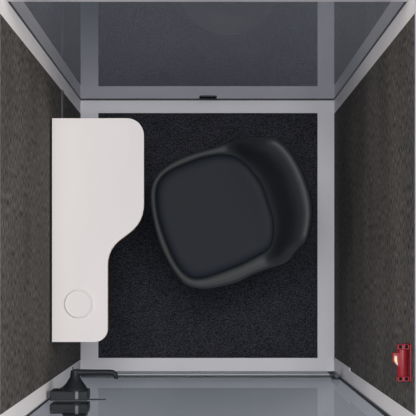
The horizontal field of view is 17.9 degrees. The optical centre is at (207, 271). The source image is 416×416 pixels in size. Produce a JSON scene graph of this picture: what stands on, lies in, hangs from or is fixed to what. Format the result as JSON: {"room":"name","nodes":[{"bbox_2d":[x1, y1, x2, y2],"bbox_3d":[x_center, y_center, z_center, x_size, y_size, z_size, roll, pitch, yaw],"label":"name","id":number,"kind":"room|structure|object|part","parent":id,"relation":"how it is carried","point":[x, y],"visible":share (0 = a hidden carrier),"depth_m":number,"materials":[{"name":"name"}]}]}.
{"room":"office","nodes":[
{"label":"office","id":0,"kind":"room"},
{"bbox_2d":[0,14,80,414],"bbox_3d":[-0.530,-0.139,4.217,0.060,2.065,0.969,0,90,0],"label":"wall","id":1,"kind":"structure","parent":0,"point":[30,98],"depth_m":3.60,"materials":[{"name":"fabric"}]},
{"bbox_2d":[0,360,80,415],"bbox_3d":[-0.550,0.370,4.186,0.100,2.027,0.050,0,90,0],"label":"post","id":2,"kind":"object","parent":1,"relation":"attached to","point":[22,408],"visible":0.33,"depth_m":3.93,"materials":[{"name":"white metal"}]},
{"bbox_2d":[0,0,80,113],"bbox_3d":[-0.550,-0.650,4.189,0.100,2.023,0.052,0,90,0],"label":"post","id":3,"kind":"object","parent":1,"relation":"attached to","point":[6,10],"visible":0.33,"depth_m":3.86,"materials":[{"name":"white metal"}]},
{"bbox_2d":[61,90,63,117],"bbox_3d":[-0.496,-0.536,4.514,0.006,0.040,0.169,0,90,0],"label":"rail","id":4,"kind":"object","parent":1,"relation":"attached to","point":[62,91],"visible":0.56,"depth_m":4.50,"materials":[{"name":"grey metal"}]},
{"bbox_2d":[81,100,97,368],"bbox_3d":[-0.465,-0.143,5.229,0.070,0.058,1.069,0,90,0],"label":"trim","id":5,"kind":"structure","parent":1,"relation":"attached to","point":[89,108],"depth_m":5.20,"materials":[{"name":"white metal"}]},
{"bbox_2d":[51,118,143,341],"bbox_3d":[-0.351,-0.133,4.260,0.298,0.167,0.710,0,90,0],"label":"desk","id":6,"kind":"object","parent":1,"relation":"attached to","point":[98,163],"visible":1,"depth_m":4.18,"materials":[{"name":"laminate"}]},
{"bbox_2d":[98,113,317,357],"bbox_3d":[0.002,-0.144,5.229,0.865,0.051,0.966,0,90,0],"label":"floor","id":7,"kind":"structure","parent":0,"point":[272,312],"depth_m":5.20,"materials":[{"name":"carpet"}]},
{"bbox_2d":[150,137,312,288],"bbox_3d":[0.078,-0.202,4.742,0.525,0.923,0.467,-17,90,0],"label":"bar stool","id":8,"kind":"object","parent":7,"relation":"on","point":[231,212],"visible":1,"depth_m":4.51,"materials":[{"name":"plastic"}]},
{"bbox_2d":[334,14,414,414],"bbox_3d":[0.530,-0.139,4.217,0.060,2.065,0.969,0,90,0],"label":"wall","id":9,"kind":"structure","parent":0,"point":[374,127],"depth_m":3.90,"materials":[{"name":"fabric"}]},
{"bbox_2d":[81,371,333,377],"bbox_3d":[0.000,0.405,5.235,1.000,0.046,0.026,0,90,0],"label":"trim","id":10,"kind":"structure","parent":9,"relation":"attached to","point":[329,372],"depth_m":5.21,"materials":[{"name":"black metal"}]},
{"bbox_2d":[7,0,407,99],"bbox_3d":[0.000,-0.692,4.186,1.200,2.027,0.035,0,90,0],"label":"window","id":11,"kind":"structure","parent":9,"relation":"in","point":[103,49],"depth_m":3.96,"materials":[{"name":"clear glass"}]},
{"bbox_3d":[0.000,-0.693,3.238,1.200,0.130,0.033,0,90,0],"label":"rail","id":12,"kind":"part","parent":11,"relation":"part of","materials":[{"name":"grey metal"}]},
{"bbox_2d":[98,100,317,112],"bbox_3d":[0.002,-0.652,5.229,0.865,0.058,0.051,0,90,0],"label":"trim","id":13,"kind":"structure","parent":9,"relation":"attached to","point":[104,106],"depth_m":5.20,"materials":[{"name":"white metal"}]},
{"bbox_2d":[98,358,317,370],"bbox_3d":[0.002,0.365,5.229,0.865,0.058,0.052,0,90,0],"label":"trim","id":14,"kind":"structure","parent":9,"relation":"attached to","point":[116,364],"depth_m":5.20,"materials":[{"name":"white metal"}]},
{"bbox_2d":[318,100,333,370],"bbox_3d":[0.467,-0.143,5.229,0.066,0.058,1.069,0,90,0],"label":"trim","id":15,"kind":"structure","parent":9,"relation":"attached to","point":[325,107],"depth_m":5.20,"materials":[{"name":"white metal"}]},
{"bbox_2d":[333,357,349,370],"bbox_3d":[0.498,0.341,4.905,0.003,0.590,0.010,0,90,0],"label":"trim","id":16,"kind":"structure","parent":9,"relation":"attached to","point":[334,358],"depth_m":4.89,"materials":[{"name":"white metal"}]},
{"bbox_2d":[334,0,414,112],"bbox_3d":[0.550,-0.650,4.189,0.100,2.023,0.052,0,90,0],"label":"post","id":17,"kind":"object","parent":9,"relation":"attached to","point":[408,10],"visible":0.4,"depth_m":3.85,"materials":[{"name":"white metal"}]},
{"bbox_2d":[334,360,415,415],"bbox_3d":[0.550,0.368,4.186,0.100,2.027,0.046,0,90,0],"label":"post","id":18,"kind":"object","parent":9,"relation":"attached to","point":[393,408],"visible":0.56,"depth_m":3.99,"materials":[{"name":"silver metal"}]},
{"bbox_2d":[26,367,389,415],"bbox_3d":[0.000,0.401,4.205,1.000,1.990,0.211,0,90,0],"label":"door","id":19,"kind":"structure","parent":18,"relation":"attached to","point":[71,399],"depth_m":4.09,"materials":[{"name":"clear glass"}]},
{"bbox_3d":[-0.430,0.424,4.126,0.117,0.100,0.030,0,90,0],"label":"handle","id":20,"kind":"part","parent":19,"relation":"part of","materials":[{"name":"black metal"}]},
{"bbox_3d":[-0.430,0.383,4.126,0.117,0.100,0.030,0,90,0],"label":"handle","id":21,"kind":"part","parent":19,"relation":"part of","materials":[{"name":"black metal"}]},
{"bbox_3d":[-0.349,0.316,4.101,0.144,0.023,0.031,0,90,0],"label":"lever","id":22,"kind":"part","parent":19,"relation":"part of","materials":[{"name":"black metal"}]},
{"bbox_2d":[392,343,411,381],"bbox_3d":[0.477,0.223,3.268,0.044,0.085,0.092,0,90,0],"label":"hammer","id":23,"kind":"object","parent":9,"relation":"attached to","point":[402,358],"visible":1,"depth_m":3.23,"materials":[{"name":"red plastic"}]},
{"bbox_3d":[0.497,0.223,3.268,0.004,0.085,0.092,0,90,0],"label":"plate","id":24,"kind":"part","parent":23,"relation":"part of","materials":[{"name":"red plastic"}]},
{"bbox_2d":[415,13,415,414],"bbox_3d":[0.550,-0.139,3.178,0.100,0.010,0.968,0,90,0],"label":"trim","id":25,"kind":"structure","parent":9,"relation":"attached to","point":[415,13],"depth_m":3.17,"materials":[{"name":"white metal"}]},
{"label":"outside","id":26,"kind":"structure","parent":0,"visible":0},
{"bbox_2d":[9,4,404,415],"bbox_3d":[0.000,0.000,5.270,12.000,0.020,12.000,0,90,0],"label":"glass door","id":27,"kind":"structure","parent":26,"point":[123,396],"depth_m":5.26,"materials":[{"name":"clear glass"}]}
]}

